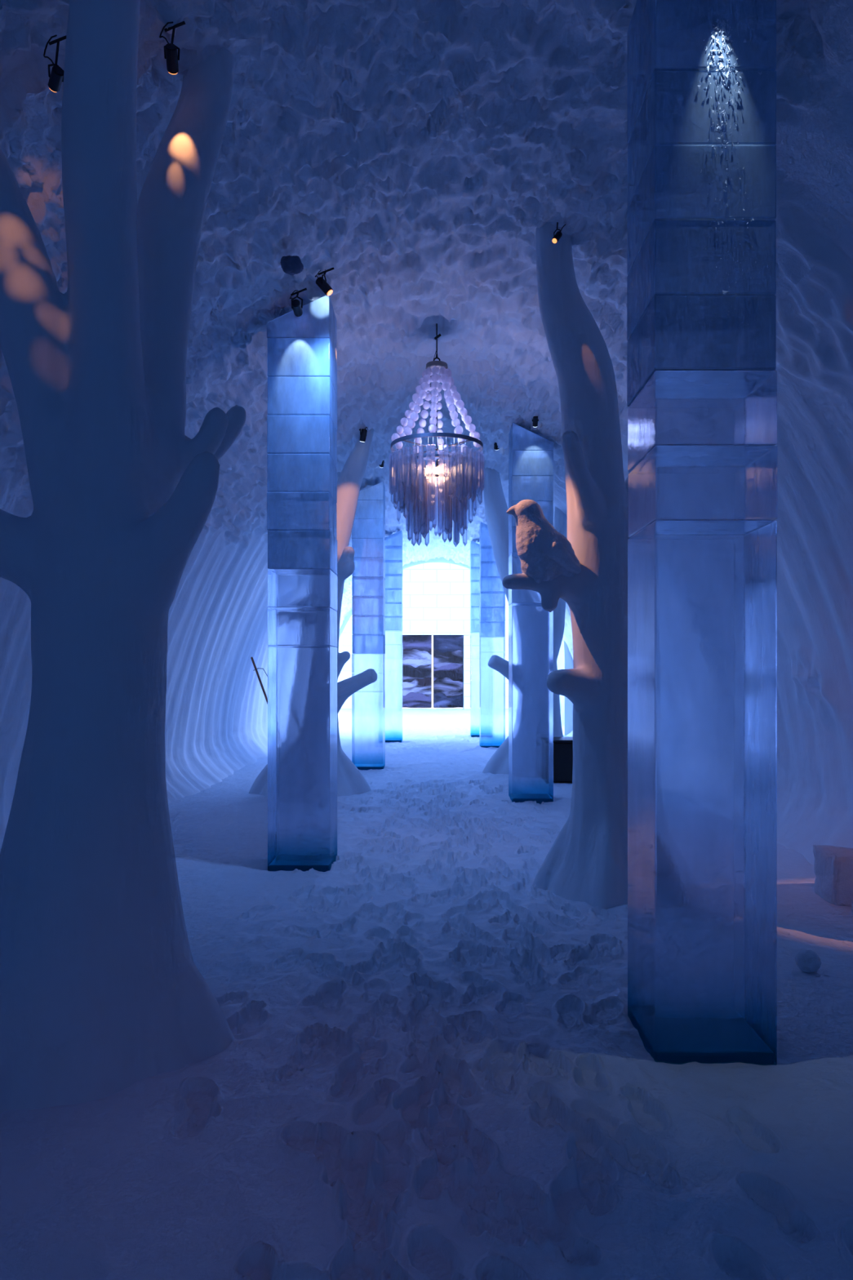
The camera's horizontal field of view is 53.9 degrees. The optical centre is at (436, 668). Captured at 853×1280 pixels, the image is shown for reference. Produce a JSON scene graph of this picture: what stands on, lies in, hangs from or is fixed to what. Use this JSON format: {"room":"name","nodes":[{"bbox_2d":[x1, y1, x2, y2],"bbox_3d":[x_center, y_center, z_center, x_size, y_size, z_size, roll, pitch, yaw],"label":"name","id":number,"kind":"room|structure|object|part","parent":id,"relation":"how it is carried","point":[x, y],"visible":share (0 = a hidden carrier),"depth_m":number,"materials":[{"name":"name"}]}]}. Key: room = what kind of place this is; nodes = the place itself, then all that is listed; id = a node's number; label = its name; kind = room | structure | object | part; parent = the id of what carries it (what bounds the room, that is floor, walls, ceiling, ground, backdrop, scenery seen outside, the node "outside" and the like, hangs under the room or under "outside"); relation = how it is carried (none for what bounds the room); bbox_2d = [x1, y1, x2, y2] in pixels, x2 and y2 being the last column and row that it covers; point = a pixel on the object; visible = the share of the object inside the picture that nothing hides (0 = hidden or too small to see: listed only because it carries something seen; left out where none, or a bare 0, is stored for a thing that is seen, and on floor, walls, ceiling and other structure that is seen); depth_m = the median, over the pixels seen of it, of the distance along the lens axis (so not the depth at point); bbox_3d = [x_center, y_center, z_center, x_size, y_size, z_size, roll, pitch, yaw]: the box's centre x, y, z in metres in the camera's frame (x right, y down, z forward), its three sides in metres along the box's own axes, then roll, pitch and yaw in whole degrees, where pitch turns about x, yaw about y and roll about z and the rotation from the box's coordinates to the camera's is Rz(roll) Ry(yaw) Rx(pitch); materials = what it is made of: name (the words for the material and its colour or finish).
{"room":"ice hotel hall","nodes":[
{"label":"ice hotel hall","id":0,"kind":"room"},
{"bbox_2d":[0,253,351,852],"bbox_3d":[-2.757,-0.319,10.350,1.452,3.940,28.701,0,0,0],"label":"wall","id":1,"kind":"structure","parent":0,"point":[216,721],"depth_m":10.71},
{"bbox_2d":[338,556,470,638],"bbox_3d":[0.000,-1.695,24.710,15.200,6.600,0.020,0,0,0],"label":"wall","id":2,"kind":"structure","parent":0,"point":[441,559],"depth_m":24.70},
{"bbox_2d":[337,562,508,709],"bbox_3d":[0.000,-1.670,33.000,15.200,6.650,0.001,0,0,0],"label":"wall","id":3,"kind":"structure","parent":0,"point":[436,595],"depth_m":33.00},
{"bbox_2d":[402,635,463,708],"bbox_3d":[-0.166,0.138,32.840,2.398,2.870,0.240,0,0,0],"label":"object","id":4,"kind":"structure","parent":3,"relation":"in","point":[433,665],"depth_m":32.78,"materials":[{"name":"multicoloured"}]},
{"bbox_2d":[337,708,508,722],"bbox_3d":[0.000,1.607,28.850,15.200,0.051,8.400,0,0,0],"label":"floor","id":5,"kind":"structure","parent":0,"point":[410,715],"depth_m":28.37,"materials":[{"name":"white snow"}]},
{"bbox_2d":[0,721,852,1279],"bbox_3d":[0.000,1.597,10.350,7.400,0.148,28.700,0,0,0],"label":"floor","id":6,"kind":"structure","parent":0,"point":[436,1066],"depth_m":3.09,"materials":[{"name":"white snow"}]},
{"bbox_2d":[0,0,246,1113],"bbox_3d":[-1.556,-0.765,3.585,1.402,5.145,1.288,0,0,-10],"label":"tree","id":7,"kind":"object","parent":6,"relation":"on","point":[103,992],"visible":0.91,"depth_m":3.40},
{"bbox_2d":[250,657,267,704],"bbox_3d":[-2.537,0.640,12.793,0.260,1.639,1.142,0,0,-43],"label":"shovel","id":8,"kind":"object","parent":6,"relation":"on","point":[251,658],"visible":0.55,"depth_m":13.03,"materials":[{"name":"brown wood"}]},
{"bbox_2d":[266,295,337,871],"bbox_3d":[-1.097,-0.660,6.890,0.503,4.614,0.503,0,0,0],"label":"pillar","id":9,"kind":"structure","parent":6,"relation":"on","point":[302,362],"depth_m":6.64,"materials":[{"name":"teal"}]},
{"bbox_2d":[248,428,377,796],"bbox_3d":[-1.590,-0.804,10.825,1.420,5.162,1.571,0,0,-37],"label":"tree","id":10,"kind":"object","parent":6,"relation":"on","point":[350,781],"visible":0.27,"depth_m":10.75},
{"bbox_2d":[351,481,385,770],"bbox_3d":[-1.100,-0.660,13.551,0.503,4.616,0.502,0,0,0],"label":"pillar","id":11,"kind":"structure","parent":6,"relation":"on","point":[368,582],"depth_m":13.30,"materials":[{"name":"teal"}]},
{"bbox_2d":[384,530,403,742],"bbox_3d":[-1.010,-0.675,18.450,0.504,4.645,0.503,0,0,0],"label":"pillar","id":12,"kind":"structure","parent":6,"relation":"on","point":[393,655],"depth_m":18.20,"materials":[{"name":"teal"}]},
{"bbox_2d":[470,541,479,737],"bbox_3d":[1.050,-0.669,19.850,0.503,4.633,0.503,0,0,0],"label":"pillar","id":13,"kind":"structure","parent":6,"relation":"on","point":[474,547],"depth_m":19.61,"materials":[{"name":"teal"}]},
{"bbox_2d":[479,521,505,747],"bbox_3d":[1.134,-0.654,17.150,0.502,4.603,0.502,0,0,0],"label":"pillar","id":14,"kind":"structure","parent":6,"relation":"on","point":[492,594],"depth_m":16.91,"materials":[{"name":"teal"}]},
{"bbox_2d":[482,467,567,773],"bbox_3d":[1.548,-1.092,13.010,1.438,5.723,1.452,0,0,44],"label":"tree","id":15,"kind":"object","parent":6,"relation":"on","point":[495,502],"visible":0.27,"depth_m":12.85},
{"bbox_2d":[508,422,553,804],"bbox_3d":[1.151,-0.650,10.300,0.502,4.595,0.502,0,0,0],"label":"pillar","id":16,"kind":"structure","parent":6,"relation":"on","point":[531,455],"depth_m":10.05,"materials":[{"name":"teal"}]},
{"bbox_2d":[553,737,573,782],"bbox_3d":[1.751,1.303,12.000,0.493,0.595,0.580,0,0,0],"label":"box","id":17,"kind":"object","parent":6,"relation":"on","point":[562,746],"visible":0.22,"depth_m":11.72,"materials":[{"name":"black plastic"}]},
{"bbox_3d":[1.751,1.023,12.000,0.493,0.035,0.580,0,0,0],"label":"lid","id":18,"kind":"part","parent":17,"relation":"part of","materials":[{"name":"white plastic"}]},
{"bbox_2d":[502,222,629,909],"bbox_3d":[1.092,-0.778,6.086,1.268,5.100,0.995,0,0,0],"label":"tree","id":19,"kind":"object","parent":6,"relation":"on","point":[587,862],"visible":0.73,"depth_m":5.89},
{"bbox_2d":[506,499,581,582],"bbox_3d":[0.779,-0.888,5.885,0.424,0.590,0.412,0,0,43],"label":"bird","id":20,"kind":"object","parent":19,"relation":"on","point":[544,553],"visible":0.99,"depth_m":5.78},
{"bbox_2d":[626,0,777,1065],"bbox_3d":[1.134,-0.654,3.647,0.501,4.603,0.508,0,0,0],"label":"pillar","id":21,"kind":"structure","parent":6,"relation":"on","point":[702,375],"depth_m":3.40,"materials":[{"name":"teal"}]},
{"bbox_2d":[795,949,821,973],"bbox_3d":[1.973,1.552,4.452,0.126,0.118,0.123,0,0,0],"label":"snowball","id":22,"kind":"object","parent":6,"relation":"on","point":[808,961],"visible":1,"depth_m":4.41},
{"bbox_2d":[813,844,852,906],"bbox_3d":[2.863,1.454,5.850,0.351,0.409,0.364,0,0,0],"label":"block","id":23,"kind":"object","parent":6,"relation":"on","point":[833,865],"visible":0.91,"depth_m":5.74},
{"bbox_2d":[0,0,852,577],"bbox_3d":[-0.010,-2.761,10.350,4.299,1.205,28.701,0,0,0],"label":"ceiling","id":24,"kind":"structure","parent":0,"point":[416,151],"depth_m":5.03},
{"bbox_2d":[43,34,66,92],"bbox_3d":[-1.597,-2.538,3.494,0.105,0.216,0.088,0,0,35],"label":"spotlight","id":25,"kind":"object","parent":24,"relation":"hanging from","point":[56,76],"visible":1,"depth_m":3.49,"materials":[{"name":"grey metal"}]},
{"bbox_2d":[159,21,185,74],"bbox_3d":[-1.168,-2.767,3.720,0.104,0.210,0.116,0,0,0],"label":"spotlight","id":26,"kind":"object","parent":24,"relation":"hanging from","point":[171,58],"visible":1,"depth_m":3.71,"materials":[{"name":"grey metal"}]},
{"bbox_2d":[280,255,303,275],"bbox_3d":[-1.013,-2.825,5.860,0.164,0.119,0.150,0,0,0],"label":"lump","id":27,"kind":"object","parent":24,"relation":"attached to","point":[292,265],"visible":1,"depth_m":5.82,"materials":[{"name":"blue"}]},
{"bbox_2d":[289,288,306,316],"bbox_3d":[-1.062,-2.829,6.450,0.126,0.198,0.151,0,0,0],"label":"spotlight","id":28,"kind":"object","parent":24,"relation":"hanging from","point":[295,304],"visible":1,"depth_m":6.44,"materials":[{"name":"grey metal"}]},
{"bbox_2d":[315,266,333,295],"bbox_3d":[-0.858,-2.954,6.399,0.137,0.218,0.089,0,0,24],"label":"spotlight","id":29,"kind":"object","parent":24,"relation":"hanging from","point":[321,282],"visible":1,"depth_m":6.38,"materials":[{"name":"grey metal"}]},
{"bbox_2d":[359,426,368,442],"bbox_3d":[-0.921,-2.968,10.595,0.135,0.216,0.096,0,0,29],"label":"spotlight","id":30,"kind":"object","parent":24,"relation":"hanging from","point":[363,432],"visible":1,"depth_m":10.57,"materials":[{"name":"grey metal"}]},
{"bbox_2d":[379,460,384,467],"bbox_3d":[-0.816,-3.093,12.496,0.144,0.182,0.116,0,0,45],"label":"spotlight","id":31,"kind":"object","parent":24,"relation":"hanging from","point":[383,461],"visible":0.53,"depth_m":12.50,"materials":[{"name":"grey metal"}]},
{"bbox_2d":[389,323,484,546],"bbox_3d":[0.000,-2.247,7.900,0.896,2.196,0.896,0,0,0],"label":"chandelier","id":32,"kind":"object","parent":24,"relation":"hanging from","point":[428,496],"visible":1,"depth_m":7.67,"materials":[{"name":"clear glass"}]},
{"bbox_3d":[-0.426,-1.849,7.835,0.039,0.467,0.039,0,0,0],"label":"ice rod","id":33,"kind":"part","parent":32,"relation":"part of","materials":[{"name":"clear ice"}]},
{"bbox_3d":[-0.417,-1.861,7.790,0.034,0.443,0.034,0,0,-15],"label":"ice rod","id":34,"kind":"part","parent":32,"relation":"part of","materials":[{"name":"clear ice"}]},
{"bbox_3d":[-0.419,-1.824,8.003,0.041,0.518,0.041,0,0,0],"label":"ice rod","id":35,"kind":"part","parent":32,"relation":"part of","materials":[{"name":"clear ice"}]},
{"bbox_3d":[-0.392,-1.841,7.721,0.034,0.483,0.034,0,0,-25],"label":"ice rod","id":36,"kind":"part","parent":32,"relation":"part of","materials":[{"name":"clear ice"}]},
{"bbox_3d":[-0.371,-1.789,7.680,0.034,0.587,0.034,0,0,-31],"label":"ice rod","id":37,"kind":"part","parent":32,"relation":"part of","materials":[{"name":"clear ice"}]},
{"bbox_3d":[-0.356,-1.702,7.850,0.034,0.662,0.034,0,0,-8],"label":"ice rod","id":38,"kind":"part","parent":32,"relation":"part of","materials":[{"name":"clear ice"}]},
{"bbox_3d":[-0.327,-1.791,7.619,0.034,0.584,0.034,0,0,-41],"label":"ice rod","id":39,"kind":"part","parent":32,"relation":"part of","materials":[{"name":"clear ice"}]},
{"bbox_3d":[-0.320,-1.748,7.735,0.034,0.570,0.034,0,0,-27],"label":"ice rod","id":40,"kind":"part","parent":32,"relation":"part of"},
{"bbox_3d":[-0.297,-1.869,7.588,0.034,0.428,0.034,0,0,44],"label":"ice rod","id":41,"kind":"part","parent":32,"relation":"part of","materials":[{"name":"clear ice"}]},
{"bbox_3d":[-0.284,-1.702,7.679,0.034,0.662,0.034,0,0,-38],"label":"ice rod","id":42,"kind":"part","parent":32,"relation":"part of","materials":[{"name":"clear ice"}]},
{"bbox_3d":[-0.271,-1.625,7.854,0.034,0.715,0.034,0,0,-10],"label":"ice rod","id":43,"kind":"part","parent":32,"relation":"part of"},
{"bbox_3d":[-0.253,-1.812,7.551,0.034,0.541,0.034,0,0,36],"label":"ice rod","id":44,"kind":"part","parent":32,"relation":"part of","materials":[{"name":"clear ice"}]},
{"bbox_3d":[-0.247,-1.583,7.780,0.034,0.800,0.034,0,0,-26],"label":"ice rod","id":45,"kind":"part","parent":32,"relation":"part of","materials":[{"name":"clear ice"}]},
{"bbox_3d":[-0.215,-1.768,7.612,0.034,0.528,0.034,0,0,37],"label":"ice rod","id":46,"kind":"part","parent":32,"relation":"part of","materials":[{"name":"clear ice"}]},
{"bbox_3d":[-0.221,-1.577,8.063,0.034,0.811,0.034,0,0,36],"label":"ice rod","id":47,"kind":"part","parent":32,"relation":"part of","materials":[{"name":"clear ice"}]},
{"bbox_3d":[-0.199,-1.883,7.517,0.034,0.399,0.034,0,0,27],"label":"ice rod","id":48,"kind":"part","parent":32,"relation":"part of","materials":[{"name":"clear ice"}]},
{"bbox_3d":[-0.194,-1.601,7.705,0.034,0.763,0.034,0,0,45],"label":"ice rod","id":49,"kind":"part","parent":32,"relation":"part of","materials":[{"name":"clear ice"}]},
{"bbox_3d":[-0.187,-1.565,7.971,0.034,0.735,0.034,0,0,21],"label":"ice rod","id":50,"kind":"part","parent":32,"relation":"part of","materials":[{"name":"clear ice"}]},
{"bbox_3d":[-0.172,-1.583,8.115,0.034,0.799,0.034,0,0,-39],"label":"ice rod","id":51,"kind":"part","parent":32,"relation":"part of","materials":[{"name":"clear ice"}]},
{"bbox_3d":[-0.175,-1.586,7.803,0.034,0.694,0.034,0,0,-29],"label":"ice rod","id":52,"kind":"part","parent":32,"relation":"part of","materials":[{"name":"clear ice"}]},
{"bbox_3d":[-0.141,-1.798,7.493,0.034,0.571,0.034,0,0,19],"label":"ice rod","id":53,"kind":"part","parent":32,"relation":"part of","materials":[{"name":"clear ice"}]},
{"bbox_3d":[-0.129,-1.597,7.657,0.034,0.772,0.034,0,0,28],"label":"ice rod","id":54,"kind":"part","parent":32,"relation":"part of","materials":[{"name":"clear ice"}]},
{"bbox_3d":[-0.115,-1.526,7.839,0.034,0.634,0.034,0,0,-28],"label":"ice rod","id":55,"kind":"part","parent":32,"relation":"part of","materials":[{"name":"clear ice"}]},
{"bbox_3d":[-0.117,-1.617,7.738,0.034,0.631,0.034,0,0,36],"label":"ice rod","id":56,"kind":"part","parent":32,"relation":"part of","materials":[{"name":"clear ice"}]},
{"bbox_3d":[-0.096,-1.583,8.158,0.044,0.800,0.044,0,0,0],"label":"ice rod","id":57,"kind":"part","parent":32,"relation":"part of","materials":[{"name":"clear ice"}]},
{"bbox_3d":[-0.096,-1.557,7.988,0.034,0.571,0.034,0,0,43],"label":"ice rod","id":58,"kind":"part","parent":32,"relation":"part of","materials":[{"name":"clear ice"}]},
{"bbox_3d":[-0.075,-1.869,7.476,0.034,0.427,0.034,0,0,10],"label":"ice rod","id":59,"kind":"part","parent":32,"relation":"part of","materials":[{"name":"clear ice"}]},
{"bbox_3d":[-0.059,-1.657,7.631,0.034,0.651,0.034,0,0,13],"label":"ice rod","id":60,"kind":"part","parent":32,"relation":"part of","materials":[{"name":"clear ice"}]},
{"bbox_3d":[-0.057,-1.627,8.092,0.034,0.612,0.034,0,0,-17],"label":"ice rod","id":61,"kind":"part","parent":32,"relation":"part of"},
{"bbox_3d":[-0.036,-1.752,7.542,0.034,0.561,0.034,0,0,6],"label":"ice rod","id":62,"kind":"part","parent":32,"relation":"part of","materials":[{"name":"clear ice"}]},
{"bbox_3d":[-0.033,-1.797,7.470,0.034,0.572,0.034,0,0,4],"label":"ice rod","id":63,"kind":"part","parent":32,"relation":"part of","materials":[{"name":"clear ice"}]},
{"bbox_3d":[-0.020,-1.610,7.701,0.034,0.646,0.034,0,0,6],"label":"ice rod","id":64,"kind":"part","parent":32,"relation":"part of","materials":[{"name":"clear ice"}]},
{"bbox_3d":[-0.008,-1.635,8.175,0.035,0.696,0.035,0,0,0],"label":"ice rod","id":65,"kind":"part","parent":32,"relation":"part of","materials":[{"name":"clear ice"}]},
{"bbox_3d":[0.000,-2.453,7.900,0.015,0.800,0.016,0,0,0],"label":"stem","id":66,"kind":"part","parent":32,"relation":"part of","materials":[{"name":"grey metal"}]},
{"bbox_3d":[0.000,-2.843,7.900,0.209,0.042,0.209,0,0,0],"label":"plate","id":67,"kind":"part","parent":32,"relation":"part of","materials":[{"name":"grey metal"}]},
{"bbox_3d":[0.007,-3.134,7.900,0.069,0.423,0.024,0,0,0],"label":"cord","id":68,"kind":"part","parent":32,"relation":"part of","materials":[{"name":"grey metal"}]},
{"bbox_3d":[0.028,-1.590,7.626,0.034,0.785,0.034,0,0,-6],"label":"ice rod","id":69,"kind":"part","parent":32,"relation":"part of","materials":[{"name":"clear ice"}]},
{"bbox_3d":[0.036,-1.821,7.471,0.034,0.524,0.034,0,0,-5],"label":"ice rod","id":70,"kind":"part","parent":32,"relation":"part of","materials":[{"name":"clear ice"}]},
{"bbox_3d":[0.048,-1.752,7.543,0.034,0.561,0.034,0,0,-8],"label":"ice rod","id":71,"kind":"part","parent":32,"relation":"part of","materials":[{"name":"clear ice"}]},
{"bbox_3d":[0.071,-1.544,7.713,0.034,0.778,0.034,0,0,-21],"label":"ice rod","id":72,"kind":"part","parent":32,"relation":"part of","materials":[{"name":"clear ice"}]},
{"bbox_3d":[0.083,-1.891,7.477,0.034,0.383,0.034,0,0,-11],"label":"ice rod","id":73,"kind":"part","parent":32,"relation":"part of","materials":[{"name":"clear ice"}]},
{"bbox_3d":[0.096,-1.610,7.642,0.034,0.746,0.034,0,0,-20],"label":"ice rod","id":74,"kind":"part","parent":32,"relation":"part of","materials":[{"name":"clear ice"}]},
{"bbox_3d":[0.124,-1.575,8.057,0.048,0.715,0.048,0,0,0],"label":"ice rod","id":75,"kind":"part","parent":32,"relation":"part of","materials":[{"name":"clear ice"}]},
{"bbox_3d":[0.119,-1.586,7.740,0.034,0.693,0.034,0,0,-37],"label":"ice rod","id":76,"kind":"part","parent":32,"relation":"part of","materials":[{"name":"clear ice"}]},
{"bbox_3d":[0.131,-1.779,7.565,0.034,0.508,0.034,0,0,-21],"label":"ice rod","id":77,"kind":"part","parent":32,"relation":"part of","materials":[{"name":"clear ice"}]},
{"bbox_3d":[0.153,-1.851,7.497,0.034,0.464,0.034,0,0,-21],"label":"ice rod","id":78,"kind":"part","parent":32,"relation":"part of","materials":[{"name":"clear ice"}]},
{"bbox_3d":[0.168,-1.652,7.682,0.034,0.662,0.034,0,0,-38],"label":"ice rod","id":79,"kind":"part","parent":32,"relation":"part of","materials":[{"name":"clear ice"}]},
{"bbox_3d":[0.180,-1.543,7.987,0.034,0.780,0.034,0,0,-26],"label":"ice rod","id":80,"kind":"part","parent":32,"relation":"part of","materials":[{"name":"clear ice"}]},
{"bbox_3d":[0.189,-1.541,7.834,0.034,0.784,0.034,0,0,19],"label":"ice rod","id":81,"kind":"part","parent":32,"relation":"part of","materials":[{"name":"clear ice"}]},
{"bbox_3d":[0.194,-1.794,7.515,0.034,0.576,0.034,0,0,-27],"label":"ice rod","id":82,"kind":"part","parent":32,"relation":"part of","materials":[{"name":"clear ice"}]},
{"bbox_3d":[0.242,-1.623,8.031,0.034,0.719,0.034,0,0,-28],"label":"ice rod","id":83,"kind":"part","parent":32,"relation":"part of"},
{"bbox_3d":[0.224,-1.635,7.741,0.034,0.695,0.034,0,0,35],"label":"ice rod","id":84,"kind":"part","parent":32,"relation":"part of","materials":[{"name":"clear ice"}]},
{"bbox_3d":[0.216,-1.764,7.612,0.034,0.538,0.034,0,0,-37],"label":"ice rod","id":85,"kind":"part","parent":32,"relation":"part of","materials":[{"name":"clear ice"}]},
{"bbox_3d":[0.252,-1.634,7.791,0.034,0.698,0.034,0,0,23],"label":"ice rod","id":86,"kind":"part","parent":32,"relation":"part of","materials":[{"name":"clear ice"}]},
{"bbox_3d":[0.267,-1.570,7.965,0.034,0.826,0.034,0,0,-14],"label":"ice rod","id":87,"kind":"part","parent":32,"relation":"part of","materials":[{"name":"clear ice"}]},
{"bbox_3d":[0.255,-1.810,7.553,0.034,0.546,0.034,0,0,-36],"label":"ice rod","id":88,"kind":"part","parent":32,"relation":"part of","materials":[{"name":"clear ice"}]},
{"bbox_3d":[0.275,-1.639,7.887,0.034,0.687,0.034,0,0,3],"label":"ice rod","id":89,"kind":"part","parent":32,"relation":"part of","materials":[{"name":"clear ice"}]},
{"bbox_3d":[0.291,-1.804,7.582,0.034,0.558,0.034,0,0,-42],"label":"ice rod","id":90,"kind":"part","parent":32,"relation":"part of","materials":[{"name":"clear ice"}]},
{"bbox_3d":[0.324,-1.711,8.056,0.034,0.643,0.034,0,0,-26],"label":"ice rod","id":91,"kind":"part","parent":32,"relation":"part of","materials":[{"name":"clear ice"}]},
{"bbox_3d":[0.331,-1.803,7.624,0.034,0.560,0.034,0,0,40],"label":"ice rod","id":92,"kind":"part","parent":32,"relation":"part of","materials":[{"name":"clear ice"}]},
{"bbox_3d":[0.353,-1.735,7.968,0.034,0.595,0.034,0,0,-11],"label":"ice rod","id":93,"kind":"part","parent":32,"relation":"part of","materials":[{"name":"clear ice"}]},
{"bbox_3d":[0.359,-1.750,7.868,0.034,0.566,0.034,0,0,5],"label":"ice rod","id":94,"kind":"part","parent":32,"relation":"part of","materials":[{"name":"clear ice"}]},
{"bbox_3d":[0.370,-1.860,7.680,0.034,0.445,0.034,0,0,31],"label":"ice rod","id":95,"kind":"part","parent":32,"relation":"part of","materials":[{"name":"clear ice"}]},
{"bbox_3d":[0.398,-1.796,7.734,0.034,0.574,0.034,0,0,23],"label":"ice rod","id":96,"kind":"part","parent":32,"relation":"part of","materials":[{"name":"clear ice"}]},
{"bbox_3d":[0.415,-1.883,7.783,0.034,0.398,0.034,0,0,16],"label":"ice rod","id":97,"kind":"part","parent":32,"relation":"part of","materials":[{"name":"clear ice"}]},
{"bbox_3d":[0.431,-1.880,7.896,0.034,0.406,0.034,0,0,0],"label":"ice rod","id":98,"kind":"part","parent":32,"relation":"part of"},
{"bbox_2d":[493,442,499,450],"bbox_3d":[0.826,-3.131,11.597,0.129,0.204,0.154,0,0,39],"label":"spotlight","id":99,"kind":"object","parent":24,"relation":"hanging from","point":[495,447],"visible":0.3,"depth_m":11.60,"materials":[{"name":"grey metal"}]},
{"bbox_2d":[532,416,538,426],"bbox_3d":[1.159,-2.928,9.750,0.110,0.236,0.114,0,0,0],"label":"spotlight","id":100,"kind":"object","parent":24,"relation":"hanging from","point":[535,420],"visible":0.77,"depth_m":9.73,"materials":[{"name":"grey metal"}]},
{"bbox_2d":[551,222,565,243],"bbox_3d":[0.828,-3.009,5.703,0.101,0.249,0.064,0,0,-15],"label":"spotlight","id":101,"kind":"object","parent":24,"relation":"hanging from","point":[557,237],"visible":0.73,"depth_m":5.68,"materials":[{"name":"grey metal"}]},
{"bbox_2d":[556,640,573,735],"bbox_3d":[5.125,0.044,21.700,4.150,3.161,3.400,0,0,0],"label":"wall","id":102,"kind":"structure","parent":0,"point":[564,661],"depth_m":20.01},
{"bbox_2d":[560,226,852,865],"bbox_3d":[2.749,-0.309,10.350,1.468,3.922,28.701,0,0,0],"label":"wall","id":103,"kind":"structure","parent":0,"point":[815,320],"depth_m":6.53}
]}

